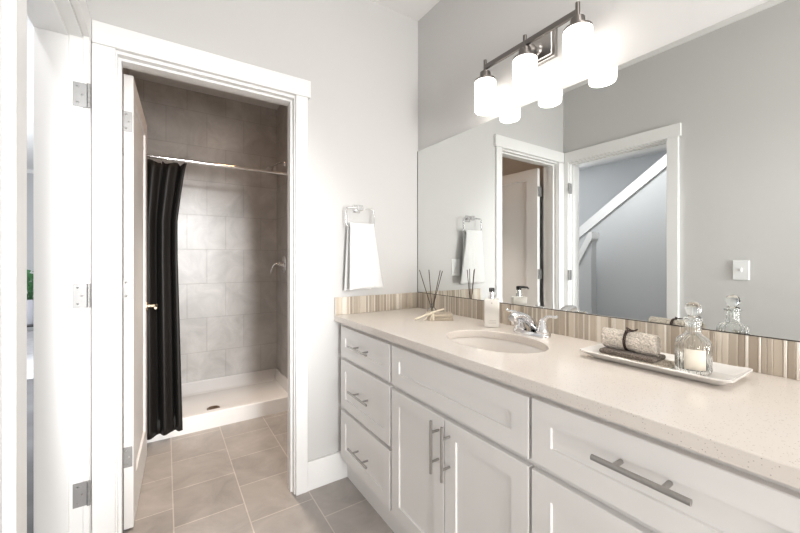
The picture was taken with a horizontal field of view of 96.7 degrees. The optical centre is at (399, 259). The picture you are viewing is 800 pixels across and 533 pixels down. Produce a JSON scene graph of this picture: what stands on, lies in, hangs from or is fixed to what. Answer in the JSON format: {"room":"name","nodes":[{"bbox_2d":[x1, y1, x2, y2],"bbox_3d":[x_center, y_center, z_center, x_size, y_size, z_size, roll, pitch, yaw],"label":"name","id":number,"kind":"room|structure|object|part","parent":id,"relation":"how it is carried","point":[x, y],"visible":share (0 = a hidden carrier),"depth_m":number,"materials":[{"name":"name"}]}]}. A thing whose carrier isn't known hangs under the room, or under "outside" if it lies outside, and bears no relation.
{"room":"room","nodes":[
{"label":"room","id":0,"kind":"room"},
{"bbox_2d":[27,173,32,330],"bbox_3d":[-6.145,-0.152,6.089,2.778,2.712,0.100,0,0,-33],"label":"wall","id":1,"kind":"structure","parent":0,"point":[29,175],"depth_m":5.98,"materials":[{"name":"grey paint"}]},
{"bbox_2d":[0,0,128,532],"bbox_3d":[-0.509,-0.152,0.199,0.141,2.712,6.660,0,0,-33],"label":"wall","id":2,"kind":"structure","parent":0,"point":[0,0],"depth_m":0.67,"materials":[{"name":"grey paint"}]},
{"bbox_2d":[123,74,157,529],"bbox_3d":[-1.358,0.188,1.878,0.097,2.012,0.704,0,0,-30],"label":"door","id":3,"kind":"structure","parent":2,"relation":"in","point":[136,305],"depth_m":1.65,"materials":[{"name":"white paint"}]},
{"bbox_3d":[-1.383,0.188,1.872,0.034,2.012,0.690,0,0,-31],"label":"panel","id":4,"kind":"part","parent":3,"relation":"part of","materials":[{"name":"white paint"}]},
{"bbox_3d":[-1.470,0.279,2.106,0.060,0.060,0.130,0,0,-31],"label":"lever handle","id":5,"kind":"part","parent":3,"relation":"part of","materials":[{"name":"silver metal"}]},
{"bbox_2d":[2,0,310,532],"bbox_3d":[-0.699,0.140,1.281,1.016,2.128,0.991,0,0,-33],"label":"door frame","id":6,"kind":"structure","parent":2,"relation":"attached to","point":[62,46],"depth_m":1.32,"materials":[{"name":"white wood"}]},
{"bbox_3d":[-0.761,0.183,0.703,0.018,2.042,0.068,0,0,-33],"label":"casing","id":7,"kind":"part","parent":6,"relation":"part of","materials":[{"name":"white wood"}]},
{"bbox_3d":[-1.192,0.183,1.357,0.018,2.042,0.054,0,0,-33],"label":"casing","id":8,"kind":"part","parent":6,"relation":"part of","materials":[{"name":"white wood"}]},
{"bbox_3d":[-1.164,0.183,1.398,0.071,2.042,0.018,0,0,-33],"label":"casing","id":9,"kind":"part","parent":6,"relation":"part of","materials":[{"name":"white wood"}]},
{"bbox_3d":[-0.507,0.183,1.831,0.060,2.042,0.018,0,0,-33],"label":"casing","id":10,"kind":"part","parent":6,"relation":"part of","materials":[{"name":"white wood"}]},
{"bbox_2d":[123,149,287,175],"bbox_3d":[-1.317,-0.691,2.614,1.190,0.064,0.064,0,0,-33],"label":"curtain rod","id":11,"kind":"object","parent":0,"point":[151,155],"visible":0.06,"depth_m":2.58,"materials":[{"name":"silver metal"}]},
{"bbox_2d":[123,153,186,442],"bbox_3d":[-1.616,0.226,2.360,0.346,1.877,0.138,0,0,-33],"label":"shower curtain","id":12,"kind":"object","parent":11,"relation":"hanging from","point":[164,181],"visible":0.62,"depth_m":2.36,"materials":[{"name":"black fabric"}]},
{"bbox_2d":[134,78,276,382],"bbox_3d":[-1.769,-0.152,3.298,1.193,2.712,0.100,0,0,-33],"label":"wall","id":13,"kind":"structure","parent":0,"point":[227,217],"depth_m":3.31,"materials":[{"name":"tile"}]},
{"bbox_2d":[27,379,393,532],"bbox_3d":[-2.306,1.254,1.853,4.720,0.100,11.400,0,0,-33],"label":"floor","id":14,"kind":"structure","parent":0,"point":[229,478],"depth_m":1.84,"materials":[{"name":"tile"}]},
{"bbox_2d":[27,331,32,379],"bbox_3d":[-5.123,1.198,4.607,2.250,0.012,3.300,0,0,-33],"label":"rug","id":15,"kind":"object","parent":14,"relation":"on","point":[29,333],"visible":0.02,"depth_m":4.41,"materials":[{"name":"fabric"}]},
{"bbox_3d":[-4.607,0.995,4.469,0.440,0.393,0.440,0,0,-33],"label":"side table","id":16,"kind":"object","parent":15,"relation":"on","visible":0},
{"bbox_2d":[27,270,32,323],"bbox_3d":[-4.669,0.462,4.493,0.584,0.674,0.625,0,0,27],"label":"potted plant","id":17,"kind":"object","parent":16,"relation":"on","point":[29,275],"visible":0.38,"depth_m":4.37,"materials":[{"name":"green plant"}]},
{"bbox_3d":[-4.623,0.646,4.457,0.290,0.305,0.290,0,0,-33],"label":"pot","id":18,"kind":"part","parent":17,"relation":"part of","materials":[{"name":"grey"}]},
{"bbox_2d":[123,368,287,447],"bbox_3d":[-1.511,1.148,2.917,1.181,0.112,0.820,0,0,-33],"label":"shower pan","id":19,"kind":"object","parent":14,"relation":"on","point":[220,401],"visible":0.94,"depth_m":2.95,"materials":[{"name":"white plastic"}]},
{"bbox_2d":[341,323,400,532],"bbox_3d":[0.013,0.769,1.854,0.568,0.870,0.552,0,0,-33],"label":"vanity cabinet","id":20,"kind":"object","parent":14,"relation":"on","point":[366,358],"visible":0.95,"depth_m":1.66,"materials":[{"name":"white paint"}]},
{"bbox_3d":[-0.194,0.938,1.687,0.039,0.010,0.195,0,0,-33],"label":"handle","id":21,"kind":"part","parent":20,"relation":"part of","materials":[{"name":"silver metal"}]},
{"bbox_3d":[-0.194,0.657,1.687,0.039,0.010,0.195,0,0,-33],"label":"handle","id":22,"kind":"part","parent":20,"relation":"part of","materials":[{"name":"silver metal"}]},
{"bbox_3d":[-0.194,0.432,1.687,0.039,0.010,0.195,0,0,-33],"label":"handle","id":23,"kind":"part","parent":20,"relation":"part of","materials":[{"name":"silver metal"}]},
{"bbox_3d":[-0.172,0.932,1.708,0.020,0.251,0.500,0,0,-33],"label":"drawer","id":24,"kind":"part","parent":20,"relation":"part of","materials":[{"name":"white paint"}]},
{"bbox_3d":[-0.172,0.662,1.708,0.020,0.254,0.500,0,0,-33],"label":"drawer","id":25,"kind":"part","parent":20,"relation":"part of","materials":[{"name":"white paint"}]},
{"bbox_3d":[-0.172,0.437,1.708,0.020,0.158,0.500,0,0,-33],"label":"drawer","id":26,"kind":"part","parent":20,"relation":"part of","materials":[{"name":"white paint"}]},
{"bbox_2d":[392,343,534,532],"bbox_3d":[0.353,0.769,1.339,0.568,0.870,0.682,0,0,-33],"label":"vanity cabinet","id":27,"kind":"object","parent":14,"relation":"on","point":[462,462],"visible":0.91,"depth_m":1.16,"materials":[{"name":"white paint"}]},
{"bbox_3d":[0.065,0.798,1.349,0.020,0.519,0.334,0,0,-33],"label":"door","id":28,"kind":"part","parent":27,"relation":"part of","materials":[{"name":"white paint"}]},
{"bbox_3d":[0.117,0.638,1.216,0.039,0.179,0.010,0,0,-33],"label":"handle","id":29,"kind":"part","parent":27,"relation":"part of","materials":[{"name":"silver metal"}]},
{"bbox_3d":[0.148,0.638,1.169,0.039,0.179,0.010,0,0,-33],"label":"handle","id":30,"kind":"part","parent":27,"relation":"part of","materials":[{"name":"silver metal"}]},
{"bbox_3d":[0.250,0.798,1.068,0.020,0.519,0.334,0,0,-33],"label":"door","id":31,"kind":"part","parent":27,"relation":"part of","materials":[{"name":"white paint"}]},
{"bbox_2d":[532,394,799,532],"bbox_3d":[0.732,0.769,0.764,0.569,0.870,0.696,0,0,-33],"label":"vanity cabinet","id":32,"kind":"object","parent":14,"relation":"on","point":[591,473],"visible":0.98,"depth_m":0.72,"materials":[{"name":"white paint"}]},
{"bbox_2d":[334,308,799,488],"bbox_3d":[0.415,0.319,1.282,0.566,0.030,1.950,0,0,-33],"label":"countertop","id":33,"kind":"structure","parent":32,"relation":"on","point":[751,423],"depth_m":0.83,"materials":[{"name":"stone"}]},
{"bbox_2d":[419,270,442,311],"bbox_3d":[0.165,0.179,1.899,0.127,0.249,0.052,0,0,7],"label":"reed diffuser","id":34,"kind":"object","parent":33,"relation":"on","point":[431,308],"visible":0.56,"depth_m":1.89,"materials":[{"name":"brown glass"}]},
{"bbox_2d":[414,308,452,321],"bbox_3d":[0.168,0.274,1.784,0.193,0.060,0.115,0,0,3],"label":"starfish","id":35,"kind":"object","parent":33,"relation":"on","point":[431,315],"visible":1,"depth_m":1.76,"materials":[{"name":"beige"}]},
{"bbox_2d":[484,287,498,327],"bbox_3d":[0.414,0.215,1.605,0.066,0.176,0.082,0,0,15],"label":"soap dispenser","id":36,"kind":"object","parent":33,"relation":"on","point":[491,304],"visible":1,"depth_m":1.58,"materials":[{"name":"white plastic"}]},
{"bbox_2d":[450,337,543,353],"bbox_3d":[0.354,0.406,1.341,0.319,0.143,0.441,0,0,-33],"label":"sink","id":37,"kind":"object","parent":33,"relation":"in","point":[491,344],"visible":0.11,"depth_m":1.49,"materials":[{"name":"white ceramic"}]},
{"bbox_2d":[506,309,557,337],"bbox_3d":[0.525,0.254,1.433,0.178,0.099,0.177,0,0,13],"label":"faucet","id":38,"kind":"object","parent":33,"relation":"on","point":[540,330],"visible":1,"depth_m":1.39,"materials":[{"name":"silver metal"}]},
{"bbox_3d":[0.492,0.252,1.502,0.052,0.080,0.094,0,0,-33],"label":"handle","id":39,"kind":"part","parent":38,"relation":"part of","materials":[{"name":"silver metal"}]},
{"bbox_3d":[0.493,0.250,1.414,0.148,0.091,0.048,0,0,-33],"label":"spout","id":40,"kind":"part","parent":38,"relation":"part of","materials":[{"name":"silver metal"}]},
{"bbox_3d":[0.573,0.252,1.379,0.052,0.080,0.094,0,0,-33],"label":"handle","id":41,"kind":"part","parent":38,"relation":"part of","materials":[{"name":"silver metal"}]},
{"bbox_2d":[579,343,752,385],"bbox_3d":[0.726,0.290,1.005,0.174,0.027,0.362,0,0,-33],"label":"tray","id":42,"kind":"object","parent":33,"relation":"on","point":[722,374],"visible":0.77,"depth_m":0.93,"materials":[{"name":"white ceramic"}]},
{"bbox_2d":[599,353,674,368],"bbox_3d":[0.699,0.293,1.046,0.105,0.010,0.178,0,0,-33],"label":"folded towel","id":43,"kind":"object","parent":42,"relation":"on","point":[664,363],"visible":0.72,"depth_m":0.99,"materials":[{"name":"beige fabric"}]},
{"bbox_2d":[599,347,665,362],"bbox_3d":[0.690,0.280,1.060,0.086,0.014,0.148,0,0,-33],"label":"folded towel","id":44,"kind":"object","parent":43,"relation":"on","point":[630,354],"visible":0.84,"depth_m":1.02,"materials":[{"name":"beige fabric"}]},
{"bbox_2d":[601,327,660,356],"bbox_3d":[0.691,0.239,1.066,0.065,0.073,0.156,0,0,-33],"label":"rolled towel","id":45,"kind":"object","parent":44,"relation":"on","point":[643,343],"visible":1,"depth_m":1.04,"materials":[{"name":"beige fabric"}]},
{"bbox_3d":[0.696,0.239,1.059,0.063,0.072,0.034,0,0,-33],"label":"cord","id":46,"kind":"part","parent":45,"relation":"part of","materials":[{"name":"brown fabric"}]},
{"bbox_2d":[675,302,712,375],"bbox_3d":[0.776,0.204,0.941,0.079,0.186,0.078,0,0,-33],"label":"decanter","id":47,"kind":"object","parent":42,"relation":"on","point":[693,350],"visible":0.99,"depth_m":0.92,"materials":[{"name":"clear glass"}]},
{"bbox_3d":[0.488,0.664,0.708,0.020,0.249,0.514,0,0,-33],"label":"drawer","id":48,"kind":"part","parent":32,"relation":"part of","materials":[{"name":"white paint"}]},
{"bbox_3d":[0.464,0.418,0.689,0.040,0.012,0.171,0,0,-33],"label":"handle","id":49,"kind":"part","parent":32,"relation":"part of","materials":[{"name":"silver metal"}]},
{"bbox_2d":[27,0,439,169],"bbox_3d":[-2.306,-1.558,1.853,4.720,0.100,11.400,0,0,-33],"label":"ceiling","id":50,"kind":"structure","parent":0,"point":[414,9],"depth_m":2.98,"materials":[{"name":"white paint"}]},
{"bbox_2d":[86,0,417,460],"bbox_3d":[-0.582,-0.152,1.862,1.593,2.712,0.115,0,0,-33],"label":"wall","id":51,"kind":"structure","parent":0,"point":[359,58],"depth_m":1.94,"materials":[{"name":"grey paint"}]},
{"bbox_2d":[308,451,346,490],"bbox_3d":[-0.387,1.129,1.913,0.231,0.150,0.015,0,0,-33],"label":"baseboard","id":52,"kind":"structure","parent":51,"relation":"attached to","point":[330,468],"depth_m":1.90,"materials":[{"name":"white wood"}]},
{"bbox_2d":[345,205,374,226],"bbox_3d":[-0.232,-0.240,1.987,0.178,0.131,0.062,0,0,-33],"label":"towel ring","id":53,"kind":"object","parent":51,"relation":"attached to","point":[355,208],"visible":0.91,"depth_m":1.98,"materials":[{"name":"silver metal"}]},
{"bbox_2d":[344,222,382,290],"bbox_3d":[-0.198,-0.015,1.973,0.222,0.373,0.068,0,0,-33],"label":"hand towel","id":54,"kind":"object","parent":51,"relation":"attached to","point":[362,267],"visible":1,"depth_m":1.95,"materials":[{"name":"white fabric"}]},
{"bbox_2d":[335,292,416,314],"bbox_3d":[-0.123,0.256,2.090,0.554,0.096,0.010,0,0,-33],"label":"backsplash","id":55,"kind":"structure","parent":51,"relation":"attached to","point":[368,303],"depth_m":2.07,"materials":[{"name":"beige tile"}]},
{"bbox_2d":[277,105,287,378],"bbox_3d":[-0.976,-0.152,3.270,0.100,2.712,0.820,0,0,-33],"label":"wall","id":56,"kind":"structure","parent":0,"point":[282,111],"depth_m":3.40,"materials":[{"name":"tile"}]},
{"bbox_2d":[266,161,284,170],"bbox_3d":[-1.153,-0.865,3.297,0.168,0.125,0.068,0,0,-33],"label":"shower fixture","id":57,"kind":"object","parent":56,"relation":"attached to","point":[271,167],"visible":0.92,"depth_m":3.28,"materials":[{"name":"silver metal"}]},
{"bbox_3d":[-1.134,-0.888,3.310,0.121,0.078,0.052,0,0,-33],"label":"arm","id":58,"kind":"part","parent":57,"relation":"part of","materials":[{"name":"silver metal"}]},
{"bbox_2d":[270,256,286,272],"bbox_3d":[-1.144,0.048,3.321,0.123,0.164,0.160,0,0,-33],"label":"shower valve","id":59,"kind":"object","parent":56,"relation":"attached to","point":[283,264],"visible":1,"depth_m":3.31,"materials":[{"name":"silver metal"}]},
{"bbox_3d":[-1.114,0.046,3.341,0.050,0.160,0.160,0,0,-33],"label":"plate","id":60,"kind":"part","parent":59,"relation":"part of","materials":[{"name":"silver metal"}]},
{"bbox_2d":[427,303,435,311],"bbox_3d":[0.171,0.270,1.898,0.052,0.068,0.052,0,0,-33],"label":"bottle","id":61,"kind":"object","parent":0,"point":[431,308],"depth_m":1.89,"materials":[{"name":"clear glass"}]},
{"bbox_2d":[418,0,769,150],"bbox_3d":[1.427,-0.152,0.372,0.120,2.712,4.815,0,0,-33],"label":"wall","id":62,"kind":"structure","parent":0,"point":[455,37],"depth_m":1.66,"materials":[{"name":"grey paint"}]},
{"bbox_2d":[475,1,592,115],"bbox_3d":[0.537,-0.821,1.483,0.140,0.267,0.543,0,0,-33],"label":"vanity light","id":63,"kind":"object","parent":62,"relation":"attached to","point":[540,48],"visible":1,"depth_m":1.43,"materials":[{"name":"white glass"}]},
{"bbox_3d":[0.397,-0.757,1.657,0.097,0.140,0.097,0,0,-33],"label":"lamp shade","id":64,"kind":"part","parent":63,"relation":"part of","materials":[{"name":"white glass"}]},
{"bbox_3d":[0.518,-0.757,1.474,0.097,0.140,0.097,0,0,-33],"label":"lamp shade","id":65,"kind":"part","parent":63,"relation":"part of","materials":[{"name":"white glass"}]},
{"bbox_3d":[0.552,-0.886,1.487,0.076,0.060,0.060,0,0,-33],"label":"arm","id":66,"kind":"part","parent":63,"relation":"part of","materials":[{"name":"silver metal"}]},
{"bbox_3d":[0.589,-0.890,1.510,0.026,0.128,0.162,0,0,-33],"label":"plate","id":67,"kind":"part","parent":63,"relation":"part of","materials":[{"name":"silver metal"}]},
{"bbox_3d":[0.642,-0.757,1.285,0.097,0.140,0.097,0,0,-33],"label":"lamp shade","id":68,"kind":"part","parent":63,"relation":"part of","materials":[{"name":"white glass"}]},
{"bbox_2d":[417,292,799,379],"bbox_3d":[0.642,0.256,1.444,0.010,0.096,1.930,0,0,-33],"label":"backsplash","id":69,"kind":"structure","parent":62,"relation":"attached to","point":[781,358],"depth_m":1.14,"materials":[{"name":"beige tile"}]},
{"bbox_2d":[417,0,799,341],"bbox_3d":[0.642,-0.237,1.444,0.008,0.890,1.929,0,0,-33],"label":"wall mirror","id":70,"kind":"object","parent":62,"relation":"attached to","point":[647,186],"visible":1,"depth_m":1.18,"materials":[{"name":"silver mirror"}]}
]}

